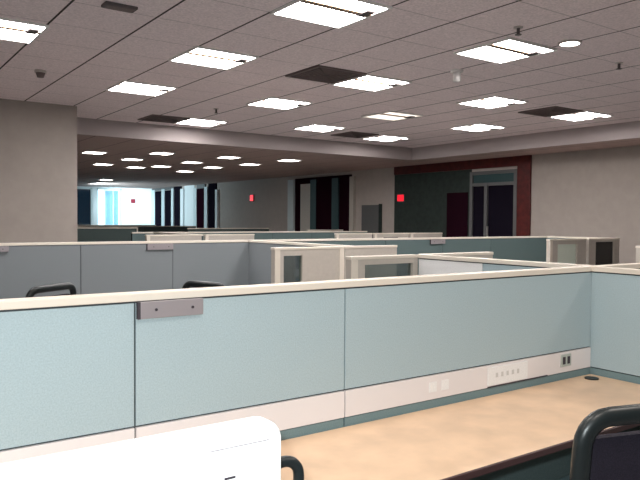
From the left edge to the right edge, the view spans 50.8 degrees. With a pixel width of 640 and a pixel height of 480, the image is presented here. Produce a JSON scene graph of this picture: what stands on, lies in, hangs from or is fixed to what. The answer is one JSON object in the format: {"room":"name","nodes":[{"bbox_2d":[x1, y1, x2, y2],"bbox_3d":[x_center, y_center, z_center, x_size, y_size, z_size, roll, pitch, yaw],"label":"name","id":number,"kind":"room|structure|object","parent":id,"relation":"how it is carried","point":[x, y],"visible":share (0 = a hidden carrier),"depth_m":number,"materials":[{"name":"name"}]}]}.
{"room":"open-plan office","nodes":[
{"label":"open-plan office","id":0,"kind":"room"},
{"bbox_2d":[0,98,76,242],"bbox_3d":[-6.049,-0.229,7.218,6.485,2.940,0.920,-1,2,-35],"label":"wall","id":1,"kind":"structure","parent":0,"point":[38,141],"depth_m":8.42,"materials":[{"name":"beige paint"}]},
{"bbox_2d":[77,186,151,224],"bbox_3d":[-12.569,-0.679,23.074,14.200,2.800,0.200,-1,2,-35],"label":"wall","id":2,"kind":"structure","parent":0,"point":[139,212],"depth_m":26.68,"materials":[{"name":"white paint"}]},
{"bbox_2d":[77,187,91,224],"bbox_3d":[-9.233,-1.053,25.348,1.280,1.860,0.130,-1,2,-35],"label":"window","id":3,"kind":"structure","parent":2,"relation":"in","point":[84,195],"depth_m":25.54,"materials":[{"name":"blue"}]},
{"bbox_2d":[92,188,96,224],"bbox_3d":[-8.633,-1.061,25.755,0.170,1.860,0.160,-1,2,-35],"label":"trim","id":4,"kind":"structure","parent":2,"relation":"attached to","point":[94,190],"depth_m":25.68,"materials":[{"name":"white paint"}]},
{"bbox_2d":[97,188,121,224],"bbox_3d":[-8.177,-1.068,26.096,0.970,1.860,0.130,-1,2,-35],"label":"window","id":5,"kind":"structure","parent":2,"relation":"in","point":[110,197],"depth_m":26.16,"materials":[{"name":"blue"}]},
{"bbox_2d":[106,190,117,224],"bbox_3d":[-8.092,-1.060,26.194,0.520,1.720,0.010,-1,2,-35],"label":"blind","id":6,"kind":"object","parent":5,"relation":"attached to","point":[111,196],"depth_m":26.16,"materials":[{"name":"blue"}]},
{"bbox_2d":[0,0,639,147],"bbox_3d":[0.735,-1.589,3.471,13.250,0.100,14.900,-1,2,-35],"label":"ceiling","id":7,"kind":"structure","parent":0,"point":[87,48],"depth_m":6.22,"materials":[{"name":"grey tile"}]},
{"bbox_2d":[0,17,48,43],"bbox_3d":[-2.441,-1.600,5.106,0.600,0.022,0.600,-1,2,-35],"label":"recessed light","id":8,"kind":"object","parent":7,"relation":"in","point":[14,30],"visible":1,"depth_m":5.13,"materials":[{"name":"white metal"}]},
{"bbox_2d":[0,29,36,41],"bbox_3d":[-2.510,-1.608,5.203,0.560,0.008,0.322,-1,2,-35],"label":"diffuser","id":9,"kind":"object","parent":8,"relation":"attached to","point":[5,34],"depth_m":5.31,"materials":[{"name":"white"}]},
{"bbox_2d":[0,20,44,31],"bbox_3d":[-2.330,-1.599,4.950,0.560,0.008,0.178,-1,2,-35],"label":"diffuser","id":10,"kind":"object","parent":8,"relation":"attached to","point":[20,25],"depth_m":5.02,"materials":[{"name":"white"}]},
{"bbox_2d":[34,69,46,77],"bbox_3d":[-2.734,-1.623,6.590,0.110,0.068,0.110,-1,2,-35],"label":"smoke detector","id":11,"kind":"object","parent":7,"relation":"attached to","point":[40,73],"visible":1,"depth_m":6.56,"materials":[{"name":"black plastic"}]},
{"bbox_2d":[101,1,137,12],"bbox_3d":[-1.357,-1.575,4.563,0.220,0.024,0.110,-1,2,-35],"label":"ceiling vent","id":12,"kind":"object","parent":7,"relation":"attached to","point":[107,4],"visible":1,"depth_m":4.54,"materials":[{"name":"grey metal"}]},
{"bbox_2d":[105,5,133,12],"bbox_3d":[-1.357,-1.565,4.564,0.180,0.004,0.080,-1,2,-35],"label":"grille","id":13,"kind":"object","parent":12,"relation":"attached to","point":[124,8],"depth_m":4.55,"materials":[{"name":"grey"}]},
{"bbox_2d":[105,80,177,95],"bbox_3d":[-1.973,-1.666,7.435,0.600,0.022,0.600,-1,2,-35],"label":"recessed light","id":14,"kind":"object","parent":7,"relation":"in","point":[125,86],"visible":1,"depth_m":7.40,"materials":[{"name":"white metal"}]},
{"bbox_2d":[110,86,163,94],"bbox_3d":[-2.041,-1.674,7.532,0.560,0.008,0.322,-1,2,-35],"label":"diffuser","id":15,"kind":"object","parent":14,"relation":"attached to","point":[125,89],"depth_m":7.53,"materials":[{"name":"white"}]},
{"bbox_2d":[120,82,173,89],"bbox_3d":[-1.862,-1.665,7.279,0.560,0.008,0.178,-1,2,-35],"label":"diffuser","id":16,"kind":"object","parent":14,"relation":"attached to","point":[129,84],"depth_m":7.27,"materials":[{"name":"white"}]},
{"bbox_2d":[137,114,189,123],"bbox_3d":[-2.240,-1.739,9.696,0.580,0.014,0.580,-1,2,-35],"label":"ceiling vent","id":17,"kind":"object","parent":7,"relation":"in","point":[154,118],"visible":1,"depth_m":9.66,"materials":[{"name":"grey"}]},
{"bbox_2d":[174,118,227,126],"bbox_3d":[-1.766,-1.741,9.995,0.600,0.022,0.600,-1,2,-35],"label":"recessed light","id":18,"kind":"object","parent":7,"relation":"in","point":[192,121],"visible":1,"depth_m":9.97,"materials":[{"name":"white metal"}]},
{"bbox_2d":[179,121,216,125],"bbox_3d":[-1.835,-1.749,10.092,0.560,0.008,0.322,-1,2,-35],"label":"diffuser","id":19,"kind":"object","parent":18,"relation":"attached to","point":[184,122],"depth_m":10.10,"materials":[{"name":"white"}]},
{"bbox_2d":[190,119,224,122],"bbox_3d":[-1.656,-1.740,9.840,0.560,0.008,0.178,-1,2,-35],"label":"diffuser","id":20,"kind":"object","parent":18,"relation":"attached to","point":[193,120],"depth_m":9.84,"materials":[{"name":"white"}]},
{"bbox_2d":[168,46,258,69],"bbox_3d":[-0.952,-1.616,6.014,0.600,0.022,0.600,-1,2,-35],"label":"recessed light","id":21,"kind":"object","parent":7,"relation":"in","point":[197,55],"visible":1,"depth_m":5.98,"materials":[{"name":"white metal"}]},
{"bbox_2d":[173,54,239,68],"bbox_3d":[-1.021,-1.624,6.111,0.560,0.008,0.322,-1,2,-35],"label":"diffuser","id":22,"kind":"object","parent":21,"relation":"attached to","point":[192,59],"depth_m":6.12,"materials":[{"name":"white"}]},
{"bbox_2d":[191,48,252,59],"bbox_3d":[-0.842,-1.616,5.859,0.560,0.008,0.178,-1,2,-35],"label":"diffuser","id":23,"kind":"object","parent":21,"relation":"attached to","point":[210,52],"depth_m":5.84,"materials":[{"name":"white"}]},
{"bbox_2d":[77,117,411,159],"bbox_3d":[-0.979,-1.719,11.419,6.850,0.340,0.050,-1,2,-35],"label":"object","id":24,"kind":"structure","parent":7,"relation":"attached to","point":[85,126],"depth_m":11.05,"materials":[{"name":"grey paint"}]},
{"bbox_2d":[246,97,312,109],"bbox_3d":[-0.503,-1.682,8.318,0.600,0.022,0.600,-1,2,-35],"label":"recessed light","id":25,"kind":"object","parent":7,"relation":"in","point":[270,102],"visible":1,"depth_m":8.29,"materials":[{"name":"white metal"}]},
{"bbox_2d":[250,101,295,108],"bbox_3d":[-0.571,-1.690,8.415,0.560,0.008,0.322,-1,2,-35],"label":"diffuser","id":26,"kind":"object","parent":25,"relation":"attached to","point":[256,103],"depth_m":8.43,"materials":[{"name":"white"}]},
{"bbox_2d":[267,98,308,103],"bbox_3d":[-0.392,-1.681,8.162,0.560,0.008,0.178,-1,2,-35],"label":"diffuser","id":27,"kind":"object","parent":25,"relation":"attached to","point":[276,100],"depth_m":8.15,"materials":[{"name":"white"}]},
{"bbox_2d":[293,124,345,131],"bbox_3d":[-0.011,-1.744,10.529,0.600,0.022,0.600,-1,2,-35],"label":"recessed light","id":28,"kind":"object","parent":7,"relation":"in","point":[313,127],"visible":1,"depth_m":10.50,"materials":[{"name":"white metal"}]},
{"bbox_2d":[297,127,329,131],"bbox_3d":[-0.080,-1.752,10.626,0.560,0.008,0.322,-1,2,-35],"label":"diffuser","id":29,"kind":"object","parent":28,"relation":"attached to","point":[298,128],"depth_m":10.66,"materials":[{"name":"white"}]},
{"bbox_2d":[312,125,340,128],"bbox_3d":[0.099,-1.744,10.373,0.560,0.008,0.178,-1,2,-35],"label":"diffuser","id":30,"kind":"object","parent":28,"relation":"attached to","point":[314,126],"depth_m":10.38,"materials":[{"name":"white"}]},
{"bbox_2d":[285,65,366,83],"bbox_3d":[0.056,-1.632,6.667,0.580,0.014,0.580,-1,2,-35],"label":"ceiling vent","id":31,"kind":"object","parent":7,"relation":"in","point":[319,73],"visible":1,"depth_m":6.65,"materials":[{"name":"grey"}]},
{"bbox_2d":[270,0,392,28],"bbox_3d":[0.070,-1.567,4.607,0.600,0.022,0.600,-1,2,-35],"label":"recessed light","id":32,"kind":"object","parent":7,"relation":"in","point":[338,14],"visible":1,"depth_m":4.61,"materials":[{"name":"white metal"},{"name":"glowing white diffuser plastic"},{"name":"dark metal"}]},
{"bbox_2d":[275,2,361,26],"bbox_3d":[0.002,-1.575,4.704,0.560,0.008,0.322,-1,2,-35],"label":"diffuser","id":33,"kind":"object","parent":32,"relation":"attached to","point":[301,11],"depth_m":4.70,"materials":[{"name":"white"}]},
{"bbox_2d":[312,0,386,12],"bbox_3d":[0.181,-1.566,4.452,0.560,0.008,0.178,-1,2,-35],"label":"diffuser","id":34,"kind":"object","parent":32,"relation":"attached to","point":[355,6],"depth_m":4.49,"materials":[{"name":"white"}]},
{"bbox_2d":[331,131,378,137],"bbox_3d":[0.584,-1.768,11.331,0.580,0.014,0.580,-1,2,-35],"label":"ceiling vent","id":35,"kind":"object","parent":7,"relation":"in","point":[351,134],"visible":1,"depth_m":11.28,"materials":[{"name":"grey"}]},
{"bbox_2d":[331,74,411,91],"bbox_3d":[0.536,-1.636,7.045,0.600,0.022,0.600,-1,2,-35],"label":"recessed light","id":36,"kind":"object","parent":7,"relation":"in","point":[369,82],"visible":0.99,"depth_m":7.01,"materials":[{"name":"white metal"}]},
{"bbox_2d":[336,80,389,90],"bbox_3d":[0.467,-1.645,7.142,0.560,0.008,0.322,-1,2,-35],"label":"diffuser","id":37,"kind":"object","parent":36,"relation":"attached to","point":[356,84],"depth_m":7.15,"materials":[{"name":"white"}]},
{"bbox_2d":[358,76,406,83],"bbox_3d":[0.646,-1.636,6.889,0.560,0.008,0.178,-1,2,-35],"label":"diffuser","id":38,"kind":"object","parent":36,"relation":"attached to","point":[375,79],"depth_m":6.87,"materials":[{"name":"white"}]},
{"bbox_2d":[362,135,409,141],"bbox_3d":[1.151,-1.774,11.794,0.600,0.022,0.600,-1,2,-35],"label":"recessed light","id":39,"kind":"object","parent":7,"relation":"in","point":[386,138],"visible":1,"depth_m":11.76,"materials":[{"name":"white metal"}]},
{"bbox_2d":[368,138,394,140],"bbox_3d":[1.082,-1.782,11.891,0.560,0.008,0.322,-1,2,-35],"label":"diffuser","id":40,"kind":"object","parent":39,"relation":"attached to","point":[375,139],"depth_m":11.93,"materials":[{"name":"white"}]},
{"bbox_2d":[382,136,406,138],"bbox_3d":[1.261,-1.773,11.638,0.560,0.008,0.178,-1,2,-35],"label":"diffuser","id":41,"kind":"object","parent":39,"relation":"attached to","point":[387,137],"depth_m":11.63,"materials":[{"name":"white"}]},
{"bbox_2d":[361,111,422,120],"bbox_3d":[0.991,-1.699,9.255,0.600,0.022,0.600,-1,2,-35],"label":"recessed light","id":42,"kind":"object","parent":7,"relation":"in","point":[387,115],"visible":1,"depth_m":9.22,"materials":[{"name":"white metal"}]},
{"bbox_2d":[367,114,404,119],"bbox_3d":[0.922,-1.707,9.351,0.560,0.008,0.322,-1,2,-35],"label":"diffuser","id":43,"kind":"object","parent":42,"relation":"attached to","point":[374,116],"depth_m":9.37,"materials":[{"name":"white"}]},
{"bbox_2d":[383,112,416,116],"bbox_3d":[1.101,-1.698,9.099,0.560,0.008,0.178,-1,2,-35],"label":"diffuser","id":44,"kind":"object","parent":42,"relation":"attached to","point":[400,114],"depth_m":9.09,"materials":[{"name":"white"}]},
{"bbox_2d":[450,69,462,81],"bbox_3d":[1.308,-1.569,6.442,0.120,0.110,0.120,-1,2,-35],"label":"smoke detector","id":45,"kind":"object","parent":7,"relation":"attached to","point":[456,72],"visible":1,"depth_m":6.41,"materials":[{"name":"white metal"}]},
{"bbox_2d":[450,123,505,131],"bbox_3d":[2.425,-1.721,10.345,0.600,0.022,0.600,-1,2,-35],"label":"recessed light","id":46,"kind":"object","parent":7,"relation":"in","point":[478,127],"visible":1,"depth_m":10.31,"materials":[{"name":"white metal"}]},
{"bbox_2d":[454,126,488,130],"bbox_3d":[2.356,-1.729,10.441,0.560,0.008,0.322,-1,2,-35],"label":"diffuser","id":47,"kind":"object","parent":46,"relation":"attached to","point":[467,128],"depth_m":10.43,"materials":[{"name":"white"}]},
{"bbox_2d":[473,125,501,127],"bbox_3d":[2.535,-1.721,10.189,0.560,0.008,0.178,-1,2,-35],"label":"diffuser","id":48,"kind":"object","parent":46,"relation":"attached to","point":[479,126],"depth_m":10.19,"materials":[{"name":"white"}]},
{"bbox_2d":[456,95,527,108],"bbox_3d":[2.077,-1.658,8.138,0.600,0.022,0.600,-1,2,-35],"label":"recessed light","id":49,"kind":"object","parent":7,"relation":"in","point":[490,102],"visible":1,"depth_m":8.11,"materials":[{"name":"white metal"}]},
{"bbox_2d":[461,100,504,107],"bbox_3d":[2.009,-1.666,8.235,0.560,0.008,0.322,-1,2,-35],"label":"diffuser","id":50,"kind":"object","parent":49,"relation":"attached to","point":[475,103],"depth_m":8.21,"materials":[{"name":"white"}]},
{"bbox_2d":[487,97,522,102],"bbox_3d":[2.188,-1.657,7.982,0.560,0.008,0.178,-1,2,-35],"label":"diffuser","id":51,"kind":"object","parent":49,"relation":"attached to","point":[492,99],"depth_m":7.97,"materials":[{"name":"white"}]},
{"bbox_2d":[454,37,556,63],"bbox_3d":[1.560,-1.588,5.688,0.600,0.022,0.600,-1,2,-35],"label":"recessed light","id":52,"kind":"object","parent":7,"relation":"in","point":[509,49],"visible":1,"depth_m":5.65,"materials":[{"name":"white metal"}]},
{"bbox_2d":[459,46,525,62],"bbox_3d":[1.491,-1.597,5.785,0.560,0.008,0.322,-1,2,-35],"label":"diffuser","id":53,"kind":"object","parent":52,"relation":"attached to","point":[486,53],"depth_m":5.78,"materials":[{"name":"white"}]},
{"bbox_2d":[494,40,551,52],"bbox_3d":[1.670,-1.588,5.532,0.560,0.008,0.178,-1,2,-35],"label":"diffuser","id":54,"kind":"object","parent":52,"relation":"attached to","point":[521,46],"depth_m":5.52,"materials":[{"name":"white"}]},
{"bbox_2d":[513,26,522,35],"bbox_3d":[1.471,-1.550,5.001,0.070,0.058,0.070,-1,2,-35],"label":"sprinkler","id":55,"kind":"object","parent":7,"relation":"attached to","point":[517,28],"visible":1,"depth_m":4.99,"materials":[{"name":"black metal"}]},
{"bbox_2d":[412,121,639,159],"bbox_3d":[6.144,-1.546,7.341,0.050,0.340,14.950,-1,2,-35],"label":"trim","id":56,"kind":"structure","parent":7,"relation":"attached to","point":[626,130],"depth_m":11.00,"materials":[{"name":"grey paint"}]},
{"bbox_2d":[518,106,582,116],"bbox_3d":[3.007,-1.675,8.797,0.580,0.014,0.580,-1,2,-35],"label":"ceiling vent","id":57,"kind":"object","parent":7,"relation":"in","point":[554,110],"visible":1,"depth_m":8.76,"materials":[{"name":"grey"}]},
{"bbox_2d":[558,39,581,46],"bbox_3d":[2.009,-1.581,5.418,0.184,0.014,0.184,-1,2,-35],"label":"recessed light","id":58,"kind":"object","parent":7,"relation":"in","point":[573,42],"visible":1,"depth_m":5.42,"materials":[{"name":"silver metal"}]},
{"bbox_2d":[549,111,613,120],"bbox_3d":[3.541,-1.677,9.151,0.600,0.022,0.600,-1,2,-35],"label":"recessed light","id":59,"kind":"object","parent":7,"relation":"in","point":[585,115],"visible":0.97,"depth_m":9.12,"materials":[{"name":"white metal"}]},
{"bbox_2d":[554,115,590,120],"bbox_3d":[3.472,-1.686,9.248,0.560,0.008,0.322,-1,2,-35],"label":"diffuser","id":60,"kind":"object","parent":59,"relation":"attached to","point":[564,117],"depth_m":9.26,"materials":[{"name":"white"}]},
{"bbox_2d":[578,112,606,116],"bbox_3d":[3.651,-1.677,8.995,0.560,0.008,0.178,-1,2,-35],"label":"diffuser","id":61,"kind":"object","parent":59,"relation":"attached to","point":[588,114],"depth_m":8.98,"materials":[{"name":"white"}]},
{"bbox_2d":[77,135,639,188],"bbox_3d":[-3.536,-1.584,10.316,14.200,0.100,31.000,-1,2,-35],"label":"ceiling","id":62,"kind":"structure","parent":0,"point":[88,174],"depth_m":14.00,"materials":[{"name":"brown paint"}]},
{"bbox_2d":[80,151,107,153],"bbox_3d":[-4.105,-1.587,12.242,0.380,0.016,0.380,-1,2,-35],"label":"recessed light","id":63,"kind":"object","parent":62,"relation":"in","point":[85,152],"visible":1,"depth_m":12.20,"materials":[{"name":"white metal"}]},
{"bbox_2d":[120,158,144,160],"bbox_3d":[-3.789,-1.626,13.594,0.380,0.016,0.380,-1,2,-35],"label":"recessed light","id":64,"kind":"object","parent":62,"relation":"in","point":[130,159],"visible":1,"depth_m":13.58,"materials":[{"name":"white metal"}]},
{"bbox_2d":[148,151,175,154],"bbox_3d":[-2.891,-1.580,12.294,0.380,0.016,0.380,-1,2,-35],"label":"recessed light","id":65,"kind":"object","parent":62,"relation":"in","point":[155,152],"visible":1,"depth_m":12.29,"materials":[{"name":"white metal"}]},
{"bbox_2d":[215,156,241,158],"bbox_3d":[-1.760,-1.593,12.998,0.380,0.016,0.380,-1,2,-35],"label":"recessed light","id":66,"kind":"object","parent":62,"relation":"in","point":[224,157],"visible":1,"depth_m":12.99,"materials":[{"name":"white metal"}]},
{"bbox_2d":[276,159,301,161],"bbox_3d":[-0.625,-1.602,13.558,0.380,0.016,0.380,-1,2,-35],"label":"recessed light","id":67,"kind":"object","parent":62,"relation":"in","point":[285,160],"visible":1,"depth_m":13.55,"materials":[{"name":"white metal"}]},
{"bbox_2d":[166,145,639,263],"bbox_3d":[2.324,-0.437,14.513,0.212,3.040,31.000,-1,2,-35],"label":"wall","id":68,"kind":"structure","parent":0,"point":[596,192],"depth_m":11.75,"materials":[{"name":"beige paint"}]},
{"bbox_2d":[151,186,183,225],"bbox_3d":[-5.846,-0.662,25.808,0.070,2.700,3.080,-1,2,-35],"label":"door","id":69,"kind":"structure","parent":68,"relation":"in","point":[167,207],"depth_m":25.74,"materials":[{"name":"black glass"}]},
{"bbox_2d":[184,183,218,227],"bbox_3d":[-4.168,-0.580,23.444,0.070,2.700,2.720,-1,2,-35],"label":"door","id":70,"kind":"structure","parent":68,"relation":"in","point":[201,203],"depth_m":23.29,"materials":[{"name":"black glass"}]},
{"bbox_2d":[287,174,355,230],"bbox_3d":[-0.020,-0.335,17.589,0.080,2.620,2.960,-1,2,-35],"label":"door","id":71,"kind":"structure","parent":68,"relation":"in","point":[327,202],"depth_m":17.45,"materials":[{"name":"black"}]},
{"bbox_2d":[361,204,381,237],"bbox_3d":[1.209,0.094,15.899,0.040,1.880,0.720,-1,2,-35],"label":"door","id":72,"kind":"structure","parent":68,"relation":"in","point":[371,222],"depth_m":15.84,"materials":[{"name":"grey metal"}]},
{"bbox_2d":[397,194,404,201],"bbox_3d":[1.804,-0.935,15.010,0.035,0.170,0.230,-1,2,-35],"label":"wall sign","id":73,"kind":"object","parent":68,"relation":"attached to","point":[400,197],"visible":1,"depth_m":14.99,"materials":[{"name":"red"}]},
{"bbox_2d":[394,169,471,236],"bbox_3d":[2.338,-0.171,14.318,0.020,2.520,2.270,-1,2,-35],"label":"wall","id":74,"kind":"structure","parent":68,"relation":"attached to","point":[424,208],"depth_m":14.38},
{"bbox_2d":[446,192,467,236],"bbox_3d":[2.762,0.077,13.664,0.050,2.070,0.560,-1,2,-35],"label":"door","id":75,"kind":"structure","parent":68,"relation":"in","point":[457,203],"depth_m":13.63,"materials":[{"name":"black wood"}]},
{"bbox_2d":[394,155,531,235],"bbox_3d":[2.743,-0.240,13.720,0.050,2.700,3.690,-1,2,-35],"label":"trim","id":76,"kind":"structure","parent":68,"relation":"attached to","point":[523,163],"depth_m":12.41,"materials":[{"name":"red wood"}]},
{"bbox_2d":[469,169,516,236],"bbox_3d":[3.296,-0.094,12.909,0.090,2.465,1.140,-1,2,-35],"label":"door","id":77,"kind":"structure","parent":68,"relation":"in","point":[493,194],"depth_m":12.90,"materials":[{"name":"glass"}]},
{"bbox_3d":[-3.479,1.208,10.637,14.600,0.100,31.300,-1,2,-35],"label":"floor","id":78,"kind":"structure","parent":0,"visible":0},
{"bbox_2d":[25,282,76,297],"bbox_3d":[-2.160,0.822,4.878,0.631,1.034,0.592,1,2,22],"label":"office chair","id":79,"kind":"object","parent":78,"relation":"on","point":[69,286],"visible":0.15,"depth_m":4.74,"materials":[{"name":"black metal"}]},
{"bbox_2d":[77,227,137,241],"bbox_3d":[-5.658,0.336,16.269,2.580,1.277,0.060,-1,2,-35],"label":"wall","id":80,"kind":"structure","parent":78,"relation":"on","point":[84,234],"depth_m":16.49,"materials":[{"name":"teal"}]},
{"bbox_2d":[77,225,155,225],"bbox_3d":[-7.520,0.109,23.403,3.800,1.277,0.060,-1,2,-35],"label":"wall","id":81,"kind":"structure","parent":78,"relation":"on","point":[77,225],"depth_m":23.63,"materials":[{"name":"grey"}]},
{"bbox_2d":[77,226,195,231],"bbox_3d":[-5.886,0.218,20.150,4.700,1.277,0.060,-1,2,-35],"label":"wall","id":82,"kind":"structure","parent":78,"relation":"on","point":[140,228],"depth_m":20.75,"materials":[{"name":"grey"}]},
{"bbox_2d":[0,416,303,479],"bbox_3d":[-0.431,0.892,1.411,0.646,1.126,0.608,-1,2,-35],"label":"office chair","id":83,"kind":"object","parent":78,"relation":"on","point":[249,448],"visible":1,"depth_m":1.16,"materials":[{"name":"white plastic"}]},
{"bbox_2d":[145,234,201,240],"bbox_3d":[-2.082,0.560,9.613,0.838,1.277,0.062,-1,2,-35],"label":"screen","id":84,"kind":"object","parent":78,"relation":"on","point":[170,237],"visible":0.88,"depth_m":9.58,"materials":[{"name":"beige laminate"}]},
{"bbox_2d":[154,232,202,239],"bbox_3d":[-2.259,0.528,10.624,0.060,1.277,1.785,-1,2,-35],"label":"wall","id":85,"kind":"structure","parent":78,"relation":"on","point":[155,233],"depth_m":10.95,"materials":[{"name":"grey"}]},
{"bbox_2d":[182,280,224,288],"bbox_3d":[-1.031,0.829,4.768,0.592,1.034,0.631,2,2,37],"label":"office chair","id":86,"kind":"object","parent":78,"relation":"on","point":[191,283],"visible":0.11,"depth_m":5.00,"materials":[{"name":"black metal"}]},
{"bbox_2d":[187,228,268,231],"bbox_3d":[-2.304,0.333,17.176,2.300,1.277,0.060,-1,2,-35],"label":"wall","id":87,"kind":"structure","parent":78,"relation":"on","point":[188,229],"depth_m":17.05,"materials":[{"name":"grey"}]},
{"bbox_2d":[203,234,254,239],"bbox_3d":[-1.360,0.550,10.125,0.828,1.277,0.062,-1,2,-35],"label":"screen","id":88,"kind":"object","parent":78,"relation":"on","point":[206,236],"visible":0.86,"depth_m":10.07,"materials":[{"name":"beige laminate"}]},
{"bbox_2d":[131,231,366,240],"bbox_3d":[-1.076,0.478,12.594,5.000,1.277,0.060,-1,2,-35],"label":"wall","id":89,"kind":"structure","parent":78,"relation":"on","point":[259,235],"depth_m":12.73,"materials":[{"name":"grey"}]},
{"bbox_2d":[0,236,546,298],"bbox_3d":[-0.705,0.636,7.404,10.600,1.277,0.060,-1,2,-35],"label":"wall","id":90,"kind":"structure","parent":78,"relation":"on","point":[117,266],"depth_m":6.69,"materials":[{"name":"grey"}]},
{"bbox_2d":[0,246,8,251],"bbox_3d":[-2.841,0.081,5.827,0.278,0.050,0.016,-1,2,-35],"label":"holder","id":91,"kind":"object","parent":90,"relation":"attached to","point":[2,248],"visible":1,"depth_m":5.88,"materials":[{"name":"grey"}]},
{"bbox_2d":[146,244,172,249],"bbox_3d":[-1.593,0.067,6.712,0.278,0.058,0.016,-1,2,-35],"label":"holder","id":92,"kind":"object","parent":90,"relation":"attached to","point":[148,246],"visible":1,"depth_m":6.70,"materials":[{"name":"grey"}]},
{"bbox_2d":[430,239,444,243],"bbox_3d":[1.563,0.023,8.950,0.278,0.058,0.016,-1,2,-35],"label":"holder","id":93,"kind":"object","parent":90,"relation":"attached to","point":[442,241],"visible":1,"depth_m":8.95,"materials":[{"name":"grey"}]},
{"bbox_2d":[248,240,350,284],"bbox_3d":[-0.241,0.663,6.605,0.060,1.277,1.787,-1,2,-35],"label":"wall","id":94,"kind":"structure","parent":78,"relation":"on","point":[259,250],"depth_m":7.06,"materials":[{"name":"grey"}]},
{"bbox_2d":[271,246,344,283],"bbox_3d":[-0.096,0.695,5.570,0.698,1.277,0.062,-1,2,-35],"label":"screen","id":95,"kind":"object","parent":78,"relation":"on","point":[322,263],"visible":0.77,"depth_m":5.51,"materials":[{"name":"beige laminate"}]},
{"bbox_2d":[0,263,639,479],"bbox_3d":[1.584,0.767,3.574,10.500,1.277,0.066,-1,2,-35],"label":"wall","id":96,"kind":"structure","parent":78,"relation":"on","point":[80,371],"depth_m":2.32,"materials":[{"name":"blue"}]},
{"bbox_2d":[136,298,202,319],"bbox_3d":[-0.457,0.210,2.068,0.213,0.051,0.016,-1,2,-35],"label":"holder","id":97,"kind":"object","parent":96,"relation":"attached to","point":[192,306],"visible":1,"depth_m":2.06,"materials":[{"name":"grey"}]},
{"bbox_2d":[560,353,570,366],"bbox_3d":[1.186,0.579,3.249,0.080,0.059,0.005,-1,2,-35],"label":"power outlet","id":98,"kind":"object","parent":96,"relation":"attached to","point":[565,358],"depth_m":3.24,"materials":[{"name":"grey"}]},
{"bbox_2d":[563,356,569,364],"bbox_3d":[1.188,0.579,3.247,0.056,0.035,0.002,-1,2,-35],"label":"socket","id":99,"kind":"object","parent":96,"relation":"attached to","point":[566,359],"depth_m":3.25,"materials":[{"name":"grey"}]},
{"bbox_2d":[334,233,371,238],"bbox_3d":[0.569,0.523,11.492,0.778,1.277,0.062,-1,2,-35],"label":"screen","id":100,"kind":"object","parent":78,"relation":"on","point":[337,235],"visible":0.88,"depth_m":11.42,"materials":[{"name":"beige laminate"}]},
{"bbox_2d":[344,245,396,278],"bbox_3d":[0.433,0.688,5.947,0.598,1.277,0.060,-1,2,-35],"label":"screen","id":101,"kind":"object","parent":78,"relation":"on","point":[370,250],"visible":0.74,"depth_m":5.89,"materials":[{"name":"plastic"}]},
{"bbox_2d":[345,254,417,278],"bbox_3d":[0.399,0.737,4.326,0.566,1.275,0.062,-1,2,-35],"label":"screen","id":102,"kind":"object","parent":78,"relation":"on","point":[357,267],"visible":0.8,"depth_m":4.29,"materials":[{"name":"plastic"}]},
{"bbox_2d":[373,233,408,237],"bbox_3d":[1.259,0.513,11.981,0.808,1.277,0.062,-1,2,-35],"label":"screen","id":103,"kind":"object","parent":78,"relation":"on","point":[375,235],"visible":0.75,"depth_m":11.94,"materials":[{"name":"beige laminate"}]},
{"bbox_2d":[409,233,441,237],"bbox_3d":[1.956,0.503,12.476,0.798,1.277,0.062,-1,2,-35],"label":"screen","id":104,"kind":"object","parent":78,"relation":"on","point":[411,235],"visible":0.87,"depth_m":12.39,"materials":[{"name":"beige laminate"}]},
{"bbox_2d":[418,252,493,258],"bbox_3d":[0.955,0.728,4.720,0.688,1.277,0.062,-1,2,-35],"label":"screen","id":105,"kind":"object","parent":78,"relation":"on","point":[461,254],"visible":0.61,"depth_m":4.75,"materials":[{"name":"plastic"}]},
{"bbox_2d":[281,374,639,479],"bbox_3d":[-0.136,1.068,1.981,4.045,0.745,0.572,-1,2,-35],"label":"desk","id":106,"kind":"object","parent":78,"relation":"on","point":[528,433],"visible":0.87,"depth_m":2.40,"materials":[{"name":"beige wood"}]},
{"bbox_2d":[418,254,589,274],"bbox_3d":[1.023,0.750,3.977,0.060,1.277,1.231,-1,2,-35],"label":"wall","id":107,"kind":"structure","parent":78,"relation":"on","point":[428,264],"depth_m":4.08,"materials":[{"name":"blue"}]},
{"bbox_2d":[546,238,586,264],"bbox_3d":[3.199,0.623,8.762,0.788,1.277,0.062,-1,2,-35],"label":"screen","id":108,"kind":"object","parent":78,"relation":"on","point":[569,251],"visible":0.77,"depth_m":8.73,"materials":[{"name":"plastic"}]},
{"bbox_2d":[547,236,599,238],"bbox_3d":[3.800,0.594,9.896,0.060,1.277,1.085,-1,2,-35],"label":"wall","id":109,"kind":"structure","parent":78,"relation":"on","point":[548,237],"depth_m":10.05,"materials":[{"name":"grey"}]},
{"bbox_2d":[585,238,619,264],"bbox_3d":[3.863,0.614,9.234,0.738,1.277,0.060,-1,2,-35],"label":"screen","id":110,"kind":"object","parent":78,"relation":"on","point":[599,251],"visible":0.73,"depth_m":9.20,"materials":[{"name":"beige laminate"}]},
{"bbox_2d":[569,404,639,479],"bbox_3d":[0.773,0.928,2.043,0.592,1.034,0.631,0,2,-18],"label":"office chair","id":111,"kind":"object","parent":78,"relation":"on","point":[614,456],"visible":1,"depth_m":1.71,"materials":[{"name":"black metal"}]},
{"bbox_2d":[589,266,639,383],"bbox_3d":[2.181,0.810,2.258,0.060,1.277,2.912,-1,2,-35],"label":"wall","id":112,"kind":"structure","parent":78,"relation":"on","point":[615,291],"depth_m":3.26,"materials":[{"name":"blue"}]},
{"bbox_2d":[635,246,639,262],"bbox_3d":[3.315,0.689,6.577,0.808,1.277,0.062,-1,2,-35],"label":"screen","id":113,"kind":"object","parent":78,"relation":"on","point":[636,247],"visible":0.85,"depth_m":6.33,"materials":[{"name":"plastic"}]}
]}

